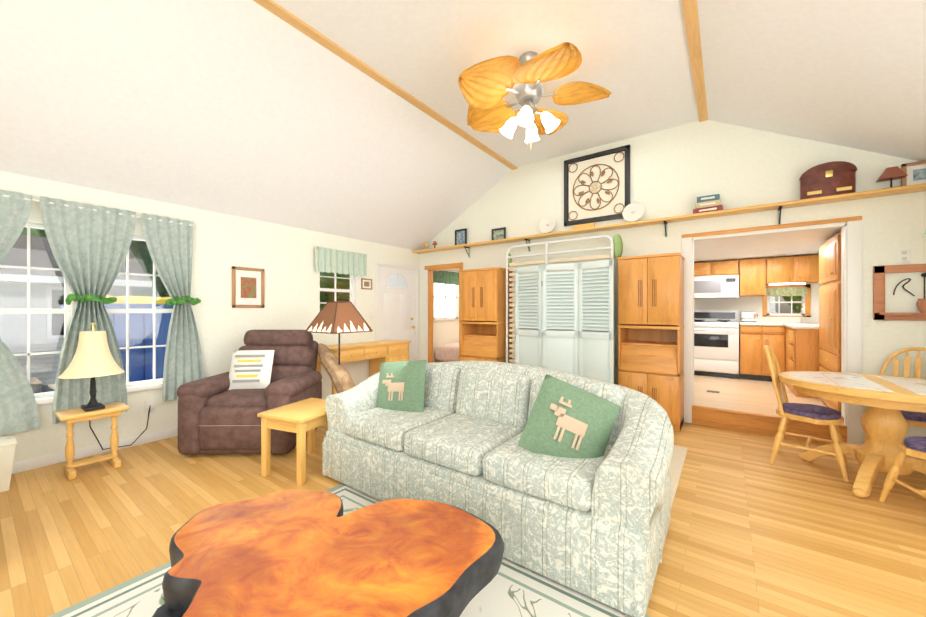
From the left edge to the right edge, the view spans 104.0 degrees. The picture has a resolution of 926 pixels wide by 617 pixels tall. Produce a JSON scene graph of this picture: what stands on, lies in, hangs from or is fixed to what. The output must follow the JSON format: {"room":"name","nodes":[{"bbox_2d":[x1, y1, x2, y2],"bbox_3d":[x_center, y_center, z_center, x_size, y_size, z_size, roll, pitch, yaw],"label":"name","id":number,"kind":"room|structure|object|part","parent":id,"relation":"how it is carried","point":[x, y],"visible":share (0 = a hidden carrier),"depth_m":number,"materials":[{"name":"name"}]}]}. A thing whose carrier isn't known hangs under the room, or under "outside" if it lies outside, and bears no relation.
{"room":"living room","nodes":[
{"label":"living room","id":0,"kind":"room"},
{"bbox_2d":[0,171,418,461],"bbox_3d":[-3.104,0.115,3.713,0.120,2.410,7.600,0,0,36],"label":"wall","id":1,"kind":"structure","parent":0,"point":[283,256],"depth_m":4.12,"materials":[{"name":"paint"}]},
{"bbox_2d":[0,220,172,404],"bbox_3d":[-3.413,0.029,3.246,0.170,1.520,1.600,0,0,36],"label":"window","id":2,"kind":"structure","parent":1,"relation":"in","point":[48,397],"depth_m":3.17,"materials":[{"name":"white"}]},
{"bbox_2d":[0,190,203,434],"bbox_3d":[-3.385,0.024,3.046,0.110,1.910,2.090,0,0,36],"label":"window curtain","id":3,"kind":"object","parent":2,"relation":"attached to","point":[89,244],"visible":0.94,"depth_m":3.23,"materials":[{"name":"green fabric"}]},
{"bbox_2d":[145,400,154,412],"bbox_3d":[-3.111,0.959,3.594,0.008,0.115,0.075,0,0,36],"label":"outlet","id":4,"kind":"object","parent":1,"relation":"attached to","point":[148,403],"depth_m":3.59,"materials":[{"name":"white plastic"}]},
{"bbox_2d":[12,394,331,473],"bbox_3d":[-3.361,1.274,3.243,0.015,0.090,6.540,0,0,36],"label":"baseboard","id":5,"kind":"structure","parent":1,"relation":"attached to","point":[40,462],"depth_m":3.25,"materials":[{"name":"white wood"}]},
{"bbox_2d":[232,266,263,307],"bbox_3d":[-2.566,-0.260,4.330,0.020,0.480,0.360,0,0,36],"label":"picture","id":6,"kind":"object","parent":1,"relation":"attached to","point":[247,287],"visible":0.98,"depth_m":4.32,"materials":[{"name":"white paper"}]},
{"bbox_2d":[318,271,355,312],"bbox_3d":[-1.871,-0.269,5.364,0.170,0.840,0.720,0,0,36],"label":"window","id":7,"kind":"structure","parent":1,"relation":"in","point":[352,290],"depth_m":5.41,"materials":[{"name":"white wood"}]},
{"bbox_2d":[315,246,366,276],"bbox_3d":[-1.779,-0.693,5.347,0.045,0.352,0.880,0,0,36],"label":"window valance","id":8,"kind":"object","parent":7,"relation":"attached to","point":[334,261],"visible":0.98,"depth_m":5.31,"materials":[{"name":"green fabric"}]},
{"bbox_2d":[361,278,371,289],"bbox_3d":[-1.530,-0.403,5.753,0.020,0.170,0.210,0,0,36],"label":"picture","id":9,"kind":"object","parent":1,"relation":"attached to","point":[366,283],"visible":1,"depth_m":5.75,"materials":[{"name":"white"}]},
{"bbox_2d":[375,259,418,360],"bbox_3d":[-1.156,0.253,6.346,0.170,2.140,1.030,0,0,36],"label":"door","id":10,"kind":"structure","parent":1,"relation":"attached to","point":[397,304],"depth_m":6.36,"materials":[{"name":"white"}]},
{"bbox_2d":[0,422,925,616],"bbox_3d":[-0.456,1.367,1.784,6.670,0.100,7.840,0,0,36],"label":"floor","id":11,"kind":"structure","parent":0,"point":[754,532],"depth_m":2.21,"materials":[{"name":"brown wood"}]},
{"bbox_2d":[0,435,16,491],"bbox_3d":[-3.464,1.145,2.589,0.270,0.345,0.330,0,0,36],"label":"trash bin","id":12,"kind":"object","parent":11,"relation":"on","point":[7,447],"visible":1,"depth_m":2.62,"materials":[{"name":"beige plastic"}]},
{"bbox_2d":[55,322,150,479],"bbox_3d":[-3.055,0.713,3.149,0.606,1.210,0.662,0,0,36],"label":"end table","id":13,"kind":"object","parent":11,"relation":"on","point":[92,359],"depth_m":2.91,"materials":[{"name":"beige wood"}]},
{"bbox_3d":[-3.045,1.068,2.977,0.275,0.499,0.396,0,0,36],"label":"end table lamp","id":14,"kind":"part","parent":13,"relation":"part of","materials":[{"name":"wood"}]},
{"bbox_3d":[-3.115,1.047,3.312,0.317,0.492,0.468,0,0,36],"label":"lamp cord","id":15,"kind":"part","parent":13,"relation":"part of","materials":[{"name":"black plastic"}]},
{"bbox_2d":[177,330,321,454],"bbox_3d":[-2.047,0.762,3.685,1.050,1.074,1.038,0,0,-1],"label":"recliner","id":16,"kind":"object","parent":11,"relation":"on","point":[269,370],"visible":0.94,"depth_m":3.26,"materials":[{"name":"brown"}]},
{"bbox_2d":[257,398,327,484],"bbox_3d":[-1.306,1.069,3.022,0.460,0.500,0.560,0,0,22],"label":"side table","id":17,"kind":"object","parent":11,"relation":"on","point":[301,418],"visible":0.79,"depth_m":2.84,"materials":[{"name":"wood"}]},
{"bbox_2d":[305,301,372,392],"bbox_3d":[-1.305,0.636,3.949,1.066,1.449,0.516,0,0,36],"label":"table lamp","id":18,"kind":"object","parent":11,"relation":"on","point":[335,317],"visible":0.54,"depth_m":3.90,"materials":[{"name":"brown wood"}]},
{"bbox_2d":[48,483,649,616],"bbox_3d":[-0.358,1.311,1.392,2.450,0.011,1.600,0,0,36],"label":"floral rug","id":19,"kind":"object","parent":11,"relation":"on","point":[512,589],"depth_m":1.63,"materials":[{"name":"white fabric"}]},
{"bbox_2d":[152,490,503,616],"bbox_3d":[-0.491,1.078,1.281,1.292,0.450,0.894,0,0,1],"label":"coffee table","id":20,"kind":"object","parent":19,"relation":"on","point":[292,553],"visible":1,"depth_m":1.24,"materials":[{"name":"orange wood"}]},
{"bbox_2d":[316,339,410,394],"bbox_3d":[-1.447,0.916,5.450,0.474,0.810,1.460,0,0,36],"label":"console table","id":21,"kind":"object","parent":11,"relation":"on","point":[376,353],"visible":0.65,"depth_m":5.41,"materials":[{"name":"wood"}]},
{"bbox_2d":[435,342,458,362],"bbox_3d":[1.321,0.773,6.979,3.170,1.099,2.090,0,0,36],"label":"bed","id":22,"kind":"object","parent":11,"relation":"on","point":[446,352],"visible":0.04,"depth_m":6.91,"materials":[{"name":"beige fabric"}]},
{"bbox_2d":[460,267,511,362],"bbox_3d":[0.356,0.356,5.578,0.684,1.929,0.488,0,0,36],"label":"tall cabinet","id":23,"kind":"object","parent":11,"relation":"on","point":[483,311],"visible":0.65,"depth_m":5.39,"materials":[{"name":"brown wood"}]},
{"bbox_2d":[515,259,613,383],"bbox_3d":[1.211,0.375,4.518,1.287,1.889,0.125,0,0,36],"label":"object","id":24,"kind":"object","parent":11,"relation":"on","point":[576,308],"visible":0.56,"depth_m":4.48,"materials":[{"name":"white wood"}]},
{"bbox_2d":[617,252,684,431],"bbox_3d":[2.200,0.355,4.236,0.644,1.929,0.488,0,0,36],"label":"tall cabinet","id":25,"kind":"object","parent":11,"relation":"on","point":[650,326],"visible":0.92,"depth_m":4.05,"materials":[{"name":"brown wood"}]},
{"bbox_2d":[669,445,687,507],"bbox_3d":[0.618,1.315,3.167,2.140,0.007,2.200,0,0,36],"label":"runner rug","id":26,"kind":"object","parent":11,"relation":"on","point":[677,460],"visible":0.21,"depth_m":3.02,"materials":[{"name":"fabric"}]},
{"bbox_2d":[322,360,673,616],"bbox_3d":[0.102,0.839,2.544,2.391,0.914,0.960,0,0,36],"label":"sofa","id":27,"kind":"object","parent":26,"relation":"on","point":[561,477],"visible":1,"depth_m":2.00,"materials":[{"name":"fabric"}]},
{"bbox_2d":[764,345,848,481],"bbox_3d":[2.922,0.823,3.106,0.463,0.997,0.526,0,0,-44],"label":"dining chair","id":28,"kind":"object","parent":11,"relation":"on","point":[833,419],"visible":0.98,"depth_m":3.05,"materials":[{"name":"brown wood"}]},
{"bbox_2d":[779,371,925,497],"bbox_3d":[3.191,0.936,2.742,1.200,0.762,1.000,0,0,36],"label":"dining table","id":29,"kind":"object","parent":11,"relation":"on","point":[885,399],"visible":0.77,"depth_m":2.66,"materials":[{"name":"brown wood"}]},
{"bbox_2d":[858,347,925,462],"bbox_3d":[3.715,0.823,3.007,0.526,0.997,0.463,0,0,-27],"label":"dining chair","id":30,"kind":"object","parent":11,"relation":"on","point":[916,419],"visible":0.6,"depth_m":3.11,"materials":[{"name":"brown wood"}]},
{"bbox_2d":[879,436,925,501],"bbox_3d":[3.007,0.822,2.180,0.463,0.997,0.526,0,0,18],"label":"dining chair","id":31,"kind":"object","parent":11,"relation":"on","point":[914,446],"visible":1,"depth_m":2.36,"materials":[{"name":"brown wood"}]},
{"bbox_2d":[0,0,925,249],"bbox_3d":[-0.456,-1.655,1.788,6.670,1.255,7.840,0,0,36],"label":"ceiling","id":32,"kind":"structure","parent":0,"point":[250,109],"depth_m":3.00,"materials":[{"name":"paint"}]},
{"bbox_2d":[253,0,707,169],"bbox_3d":[-0.456,-2.172,1.789,2.520,0.022,7.600,0,0,36],"label":"ceiling beam","id":33,"kind":"structure","parent":32,"relation":"attached to","point":[690,11],"depth_m":3.16,"materials":[{"name":"brown wood"}]},
{"bbox_2d":[458,42,610,144],"bbox_3d":[0.557,-1.781,3.178,1.294,0.800,1.310,0,0,36],"label":"ceiling fan","id":34,"kind":"object","parent":32,"relation":"hanging from","point":[485,86],"visible":1,"depth_m":3.02,"materials":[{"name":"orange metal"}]},
{"bbox_2d":[419,120,925,441],"bbox_3d":[1.816,-0.429,4.907,6.430,3.500,0.120,0,0,36],"label":"wall","id":35,"kind":"structure","parent":0,"point":[677,170],"depth_m":4.07,"materials":[{"name":"paint"}]},
{"bbox_2d":[425,262,462,362],"bbox_3d":[-0.316,0.263,6.447,0.870,2.120,0.138,0,0,36],"label":"door frame","id":36,"kind":"structure","parent":35,"relation":"attached to","point":[430,269],"depth_m":6.62,"materials":[{"name":"brown"}]},
{"bbox_2d":[506,234,622,362],"bbox_3d":[1.333,0.190,4.970,1.625,2.259,0.287,0,0,36],"label":"frame","id":37,"kind":"object","parent":35,"relation":"attached to","point":[616,247],"visible":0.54,"depth_m":4.97,"materials":[{"name":"white metal"}]},
{"bbox_2d":[564,144,629,225],"bbox_3d":[1.770,-1.629,4.838,0.860,0.920,0.043,0,0,36],"label":"picture","id":38,"kind":"object","parent":35,"relation":"attached to","point":[597,187],"visible":1,"depth_m":4.82,"materials":[{"name":"beige fabric"}]},
{"bbox_2d":[412,183,925,257],"bbox_3d":[1.721,-0.968,4.778,6.430,0.198,0.199,0,0,36],"label":"shelf","id":39,"kind":"object","parent":35,"relation":"attached to","point":[779,206],"visible":0.98,"depth_m":3.96,"materials":[{"name":"brown wood"}]},
{"bbox_2d":[455,228,466,244],"bbox_3d":[-0.038,-1.211,6.125,0.240,0.290,0.020,0,0,36],"label":"framed picture","id":40,"kind":"object","parent":39,"relation":"on","point":[460,236],"visible":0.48,"depth_m":6.12,"materials":[{"name":"grey"}]},
{"bbox_2d":[492,227,505,239],"bbox_3d":[0.560,-1.172,5.690,0.250,0.210,0.020,0,0,36],"label":"framed picture","id":41,"kind":"object","parent":39,"relation":"on","point":[498,233],"visible":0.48,"depth_m":5.68,"materials":[{"name":"grey"}]},
{"bbox_2d":[539,216,555,232],"bbox_3d":[1.214,-1.206,5.178,0.250,0.249,0.101,0,0,36],"label":"plate","id":42,"kind":"object","parent":39,"relation":"on","point":[547,224],"visible":0.96,"depth_m":5.17,"materials":[{"name":"white ceramic"}]},
{"bbox_2d":[574,222,594,228],"bbox_3d":[1.642,-1.113,4.899,0.270,0.092,0.041,0,0,36],"label":"plaque","id":43,"kind":"object","parent":39,"relation":"on","point":[586,225],"visible":0.62,"depth_m":4.88,"materials":[{"name":"brown wood"}]},
{"bbox_2d":[622,203,643,221],"bbox_3d":[2.128,-1.206,4.513,0.250,0.249,0.101,0,0,36],"label":"plate","id":44,"kind":"object","parent":39,"relation":"on","point":[633,212],"visible":0.96,"depth_m":4.50,"materials":[{"name":"white ceramic"}]},
{"bbox_2d":[693,194,722,213],"bbox_3d":[2.741,-1.165,4.048,0.277,0.190,0.148,0,0,36],"label":"books","id":45,"kind":"object","parent":39,"relation":"on","point":[709,203],"visible":0.83,"depth_m":3.99,"materials":[{"name":"red"}]},
{"bbox_2d":[799,161,856,199],"bbox_3d":[3.503,-1.230,3.480,0.390,0.319,0.180,0,0,36],"label":"box","id":46,"kind":"object","parent":39,"relation":"on","point":[830,178],"visible":0.98,"depth_m":3.41,"materials":[{"name":"leather"}]},
{"bbox_2d":[876,166,906,188],"bbox_3d":[3.836,-1.170,3.240,0.170,0.200,0.100,0,0,36],"label":"light","id":47,"kind":"object","parent":39,"relation":"on","point":[892,173],"visible":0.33,"depth_m":3.23,"materials":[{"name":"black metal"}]},
{"bbox_2d":[901,160,925,185],"bbox_3d":[4.021,-1.185,3.171,0.230,0.230,0.020,0,0,36],"label":"framed picture","id":48,"kind":"object","parent":39,"relation":"on","point":[915,172],"visible":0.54,"depth_m":3.19,"materials":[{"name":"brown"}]},
{"bbox_2d":[682,216,862,444],"bbox_3d":[3.204,0.220,3.884,1.460,2.200,0.140,0,0,36],"label":"trim","id":49,"kind":"structure","parent":35,"relation":"attached to","point":[851,297],"depth_m":3.48,"materials":[{"name":"white wood"}]},
{"bbox_2d":[873,264,925,320],"bbox_3d":[4.034,-0.151,3.155,0.600,0.500,0.099,0,0,36],"label":"decor","id":50,"kind":"object","parent":35,"relation":"attached to","point":[879,272],"visible":0.98,"depth_m":3.28,"materials":[{"name":"brown wood"}]},
{"bbox_2d":[898,249,910,262],"bbox_3d":[3.972,-0.481,3.257,0.075,0.115,0.011,0,0,36],"label":"outlet","id":51,"kind":"object","parent":35,"relation":"attached to","point":[904,255],"depth_m":3.25,"materials":[{"name":"white plastic"}]},
{"bbox_2d":[694,262,709,276],"bbox_3d":[4.229,-0.707,6.498,0.380,0.240,0.357,0,0,36],"label":"upper cabinet","id":52,"kind":"object","parent":0,"relation":"attached to","point":[700,268],"depth_m":6.32,"materials":[{"name":"brown wood"}]},
{"bbox_2d":[710,260,737,275],"bbox_3d":[4.536,-0.707,6.275,0.380,0.240,0.357,0,0,36],"label":"upper cabinet","id":53,"kind":"object","parent":0,"relation":"attached to","point":[730,267],"depth_m":6.14,"materials":[{"name":"brown wood"}]},
{"bbox_2d":[694,275,738,298],"bbox_3d":[4.354,-0.386,6.347,0.760,0.384,0.434,0,0,36],"label":"over-the-range microwave","id":54,"kind":"object","parent":53,"relation":"attached to","point":[716,287],"visible":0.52,"depth_m":6.16,"materials":[{"name":"white"}]},
{"bbox_2d":[739,258,765,295],"bbox_3d":[4.836,-0.528,6.053,0.335,0.599,0.362,0,0,36],"label":"upper cabinet","id":55,"kind":"object","parent":0,"relation":"attached to","point":[752,272],"depth_m":5.91,"materials":[{"name":"brown wood"}]},
{"bbox_2d":[694,228,840,321],"bbox_3d":[4.041,0.136,5.186,3.040,2.170,2.950,0,0,36],"label":"wall","id":56,"kind":"structure","parent":0,"point":[804,243],"depth_m":5.30,"materials":[{"name":"white paint"}]},
{"bbox_2d":[762,284,810,316],"bbox_3d":[5.319,-0.118,5.965,0.590,0.560,0.085,0,0,36],"label":"window","id":57,"kind":"structure","parent":56,"relation":"attached to","point":[805,302],"depth_m":5.94,"materials":[{"name":"white"}]},
{"bbox_2d":[766,287,806,295],"bbox_3d":[5.285,-0.288,5.919,0.510,0.140,0.020,0,0,36],"label":"valance","id":58,"kind":"object","parent":57,"relation":"attached to","point":[794,291],"visible":0.98,"depth_m":5.91,"materials":[{"name":"green fabric"}]},
{"bbox_2d":[692,374,846,443],"bbox_3d":[3.964,1.218,5.079,2.800,0.206,2.972,0,0,36],"label":"step","id":59,"kind":"structure","parent":0,"point":[747,405],"depth_m":4.17,"materials":[{"name":"laminate"}]},
{"bbox_2d":[694,310,738,378],"bbox_3d":[4.281,0.566,6.246,0.760,1.110,0.682,0,0,36],"label":"range","id":60,"kind":"object","parent":59,"relation":"on","point":[716,343],"visible":0.81,"depth_m":6.00,"materials":[{"name":"white metal"}]},
{"bbox_2d":[739,324,781,381],"bbox_3d":[4.840,0.686,5.879,0.545,0.869,0.637,0,0,36],"label":"base cabinet","id":61,"kind":"object","parent":59,"relation":"on","point":[753,363],"depth_m":5.67,"materials":[{"name":"brown wood"}]},
{"bbox_2d":[739,320,781,323],"bbox_3d":[5.083,0.231,5.698,1.158,0.041,0.644,0,0,36],"label":"countertop","id":62,"kind":"structure","parent":61,"relation":"on","point":[758,321],"depth_m":5.83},
{"bbox_2d":[740,312,757,321],"bbox_3d":[4.738,0.124,5.995,0.235,0.172,0.150,0,0,36],"label":"toaster","id":63,"kind":"object","parent":62,"relation":"on","point":[748,316],"visible":1,"depth_m":5.94,"materials":[{"name":"silver metal"}]},
{"bbox_2d":[782,324,785,371],"bbox_3d":[5.161,0.685,5.375,0.612,0.869,1.074,0,0,36],"label":"base cabinet","id":64,"kind":"object","parent":59,"relation":"on","point":[783,325],"depth_m":5.49,"materials":[{"name":"brown wood"}]},
{"bbox_2d":[786,328,813,397],"bbox_3d":[4.677,0.685,4.710,0.612,0.869,0.570,0,0,36],"label":"base cabinet","id":65,"kind":"object","parent":59,"relation":"on","point":[800,343],"depth_m":4.63,"materials":[{"name":"brown wood"}]},
{"bbox_2d":[786,324,813,327],"bbox_3d":[4.803,0.230,4.873,0.640,0.041,1.020,0,0,36],"label":"countertop","id":66,"kind":"structure","parent":65,"relation":"on","point":[787,325],"depth_m":4.71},
{"bbox_2d":[814,232,840,411],"bbox_3d":[4.386,0.159,3.933,0.628,1.919,0.970,0,0,36],"label":"tall cabinet","id":67,"kind":"object","parent":59,"relation":"on","point":[827,265],"depth_m":4.01,"materials":[{"name":"brown wood"}]},
{"bbox_2d":[739,316,813,323],"bbox_3d":[5.266,0.166,5.950,1.158,0.090,0.020,0,0,36],"label":"backsplash","id":68,"kind":"structure","parent":0,"relation":"attached to","point":[785,320],"depth_m":5.85,"materials":[{"name":"white"}]},
{"bbox_2d":[766,255,813,283],"bbox_3d":[5.238,-0.623,5.761,0.640,0.410,0.362,0,0,36],"label":"upper cabinet","id":69,"kind":"object","parent":0,"relation":"attached to","point":[792,269],"depth_m":5.64,"materials":[{"name":"brown wood"}]},
{"label":"outside","id":70,"kind":"structure","parent":0,"visible":0},
{"bbox_3d":[-0.819,1.973,6.748,80.000,0.100,80.000,0,0,36],"label":"ground","id":71,"kind":"structure","parent":70,"visible":0},
{"bbox_2d":[0,235,151,393],"bbox_3d":[-12.914,-0.072,7.390,7.190,4.008,9.500,0,0,36],"label":"neighbor house","id":72,"kind":"structure","parent":71,"relation":"on","point":[14,279],"depth_m":8.92,"materials":[{"name":"grey"}]},
{"bbox_2d":[61,295,173,381],"bbox_3d":[-6.246,0.807,8.784,2.130,2.237,4.502,0,0,36],"label":"dumpster","id":73,"kind":"object","parent":71,"relation":"on","point":[164,322],"depth_m":7.08,"materials":[{"name":"blue metal"}]},
{"bbox_2d":[21,227,801,313],"bbox_3d":[-5.766,-5.203,11.146,40.818,14.263,39.539,0,0,36],"label":"trees","id":74,"kind":"object","parent":71,"relation":"on","point":[323,280],"depth_m":14.61,"materials":[{"name":"green plant"}]},
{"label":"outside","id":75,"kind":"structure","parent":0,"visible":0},
{"bbox_2d":[433,269,458,362],"bbox_3d":[1.427,0.173,7.119,3.441,2.500,3.000,0,0,36],"label":"wall","id":76,"kind":"structure","parent":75,"point":[445,331],"depth_m":7.39,"materials":[{"name":"white paint"}]},
{"bbox_2d":[433,283,457,319],"bbox_3d":[-0.366,-0.251,7.348,0.030,0.930,0.820,0,0,36],"label":"window","id":77,"kind":"structure","parent":76,"relation":"attached to","point":[445,301],"depth_m":7.34,"materials":[{"name":"white glass"}]},
{"bbox_2d":[433,271,458,284],"bbox_3d":[-0.337,-0.646,7.328,0.024,0.260,0.900,0,0,36],"label":"valance","id":78,"kind":"object","parent":77,"relation":"attached to","point":[445,277],"visible":0.9,"depth_m":7.33,"materials":[{"name":"green fabric"}]}
]}

